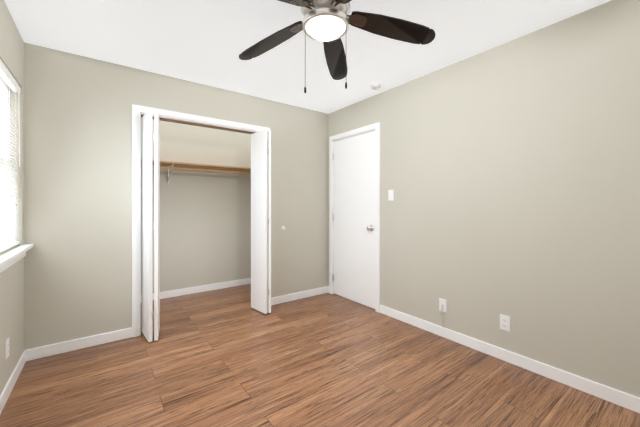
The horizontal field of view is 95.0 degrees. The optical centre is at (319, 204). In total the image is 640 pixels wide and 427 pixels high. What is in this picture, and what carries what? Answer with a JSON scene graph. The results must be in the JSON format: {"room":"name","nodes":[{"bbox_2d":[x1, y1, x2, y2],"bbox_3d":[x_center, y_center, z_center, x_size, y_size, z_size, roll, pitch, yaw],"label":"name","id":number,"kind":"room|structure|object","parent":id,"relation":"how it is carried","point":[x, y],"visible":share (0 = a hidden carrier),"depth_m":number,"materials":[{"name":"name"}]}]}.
{"room":"empty bedroom","nodes":[
{"label":"empty bedroom","id":0,"kind":"room"},
{"bbox_2d":[0,0,23,394],"bbox_3d":[-1.494,-0.020,1.119,0.110,2.440,4.820,0,0,-37],"label":"wall","id":1,"kind":"structure","parent":0,"point":[12,302],"depth_m":2.00,"materials":[{"name":"beige paint"}]},
{"bbox_2d":[0,76,10,182],"bbox_3d":[-1.844,-0.285,1.532,0.067,1.170,1.500,0,0,-37],"label":"window","id":2,"kind":"structure","parent":1,"relation":"in","point":[5,116],"depth_m":2.10,"materials":[{"name":"white"}]},
{"bbox_2d":[5,337,8,359],"bbox_3d":[-1.955,0.900,1.836,0.007,0.115,0.070,0,0,-37],"label":"duplex electrical outlet","id":3,"kind":"object","parent":1,"relation":"attached to","point":[6,348],"visible":1,"depth_m":1.82,"materials":[{"name":"white plastic"}]},
{"bbox_2d":[0,59,20,252],"bbox_3d":[-1.788,-0.289,1.574,0.055,1.154,1.484,0,0,-37],"label":"window blind","id":4,"kind":"object","parent":1,"relation":"attached to","point":[8,214],"visible":1,"depth_m":1.96,"materials":[{"name":"white plastic"}]},
{"bbox_2d":[0,350,27,413],"bbox_3d":[-1.131,1.156,0.736,0.017,0.088,3.770,0,0,-37],"label":"baseboard","id":5,"kind":"structure","parent":1,"relation":"attached to","point":[7,390],"depth_m":1.90,"materials":[{"name":"white wood"}]},
{"bbox_2d":[0,244,32,272],"bbox_3d":[-1.777,0.346,1.582,0.120,0.088,1.600,0,0,-37],"label":"window sill","id":6,"kind":"structure","parent":1,"relation":"in","point":[10,258],"depth_m":1.84,"materials":[{"name":"white wood"}]},
{"bbox_2d":[24,42,327,349],"bbox_3d":[-1.107,-0.020,3.171,2.962,2.440,0.110,0,0,-37],"label":"wall","id":7,"kind":"structure","parent":0,"point":[78,190],"depth_m":2.53,"materials":[{"name":"beige paint"}]},
{"bbox_2d":[27,327,131,360],"bbox_3d":[-1.968,1.156,2.454,0.665,0.088,0.013,0,0,-37],"label":"baseboard","id":8,"kind":"structure","parent":7,"relation":"attached to","point":[76,344],"depth_m":2.42,"materials":[{"name":"white wood"}]},
{"bbox_2d":[271,286,328,305],"bbox_3d":[-0.235,1.156,3.739,0.887,0.088,0.020,0,0,-37],"label":"baseboard","id":9,"kind":"structure","parent":7,"relation":"attached to","point":[304,294],"depth_m":3.71,"materials":[{"name":"white wood"}]},
{"bbox_2d":[141,118,250,294],"bbox_3d":[-1.734,-0.020,4.014,3.182,2.440,0.110,0,0,-37],"label":"wall","id":10,"kind":"structure","parent":0,"point":[205,229],"depth_m":4.03,"materials":[{"name":"beige paint"}]},
{"bbox_2d":[141,159,250,182],"bbox_3d":[-1.593,-0.389,3.825,2.962,0.238,0.360,0,0,-37],"label":"closet shelf","id":11,"kind":"object","parent":10,"relation":"attached to","point":[170,167],"visible":0.21,"depth_m":3.83,"materials":[{"name":"brown wood"}]},
{"bbox_2d":[141,278,250,301],"bbox_3d":[-1.696,1.156,3.963,2.962,0.088,0.017,0,0,-37],"label":"baseboard","id":12,"kind":"structure","parent":10,"relation":"attached to","point":[190,290],"depth_m":4.01,"materials":[{"name":"white wood"}]},
{"bbox_2d":[4,0,610,113],"bbox_3d":[-0.262,-1.290,2.036,3.182,0.100,5.040,0,0,-37],"label":"ceiling","id":13,"kind":"structure","parent":0,"point":[206,42],"depth_m":2.19,"materials":[{"name":"white paint"}]},
{"bbox_2d":[239,0,435,92],"bbox_3d":[0.011,-0.919,1.544,1.152,0.642,1.171,0,0,-37],"label":"fan","id":14,"kind":"object","parent":13,"relation":"hanging from","point":[327,22],"visible":1,"depth_m":1.61,"materials":[{"name":"brown wood"}]},
{"bbox_2d":[370,83,380,89],"bbox_3d":[0.578,-1.222,3.043,0.114,0.036,0.114,0,0,-37],"label":"smoke detector","id":15,"kind":"object","parent":13,"relation":"attached to","point":[374,86],"visible":1,"depth_m":3.01,"materials":[{"name":"white plastic"}]},
{"bbox_2d":[0,284,639,426],"bbox_3d":[-0.262,1.250,2.036,3.182,0.100,5.040,0,0,-37],"label":"floor","id":16,"kind":"structure","parent":0,"point":[227,357],"depth_m":2.01,"materials":[{"name":"laminate"}]},
{"bbox_2d":[132,104,269,336],"bbox_3d":[-1.178,0.147,3.106,1.380,2.105,0.131,0,0,-37],"label":"door frame","id":17,"kind":"structure","parent":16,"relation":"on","point":[140,176],"depth_m":2.67,"materials":[{"name":"white wood"}]},
{"bbox_2d":[142,110,159,341],"bbox_3d":[-1.518,0.184,2.667,0.151,2.007,0.316,0,0,-37],"label":"bifold door","id":18,"kind":"structure","parent":17,"relation":"attached to","point":[149,225],"depth_m":2.56,"materials":[{"name":"white paint"}]},
{"bbox_2d":[251,130,270,313],"bbox_3d":[-0.658,0.184,3.307,0.128,2.007,0.316,0,0,-37],"label":"bifold door","id":19,"kind":"structure","parent":17,"relation":"attached to","point":[260,221],"depth_m":3.23,"materials":[{"name":"white paint"}]},
{"bbox_2d":[328,0,639,397],"bbox_3d":[0.970,-0.020,2.953,0.110,2.440,4.820,0,0,-37],"label":"wall","id":20,"kind":"structure","parent":0,"point":[510,173],"depth_m":2.13,"materials":[{"name":"beige paint"}]},
{"bbox_2d":[329,122,379,312],"bbox_3d":[0.449,0.170,3.653,0.110,2.060,0.785,0,0,-37],"label":"door jamb","id":21,"kind":"structure","parent":20,"relation":"in","point":[333,193],"depth_m":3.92,"materials":[{"name":"white wood"}]},
{"bbox_2d":[333,131,374,308],"bbox_3d":[0.393,0.173,3.616,0.101,2.029,0.755,0,0,-37],"label":"entry door","id":22,"kind":"structure","parent":21,"relation":"attached to","point":[354,219],"depth_m":3.59,"materials":[{"name":"white paint"}]},
{"bbox_2d":[388,190,393,200],"bbox_3d":[0.755,-0.100,3.137,0.016,0.115,0.070,0,0,-37],"label":"light switch","id":23,"kind":"object","parent":20,"relation":"attached to","point":[390,195],"visible":1,"depth_m":3.13,"materials":[{"name":"white plastic"}]},
{"bbox_2d":[439,298,446,326],"bbox_3d":[1.104,0.983,2.654,0.032,0.251,0.070,0,0,-37],"label":"outlet","id":24,"kind":"object","parent":20,"relation":"attached to","point":[442,305],"visible":1,"depth_m":2.65,"materials":[{"name":"white plastic"}]},
{"bbox_2d":[500,314,509,331],"bbox_3d":[1.419,0.908,2.252,0.007,0.115,0.070,0,0,-37],"label":"duplex electrical outlet","id":25,"kind":"object","parent":20,"relation":"attached to","point":[505,322],"visible":1,"depth_m":2.25,"materials":[{"name":"white plastic"}]},
{"bbox_2d":[380,305,639,413],"bbox_3d":[1.503,1.156,2.131,0.017,0.088,2.805,0,0,-37],"label":"baseboard","id":26,"kind":"structure","parent":20,"relation":"attached to","point":[614,396],"depth_m":2.11,"materials":[{"name":"white wood"}]}
]}

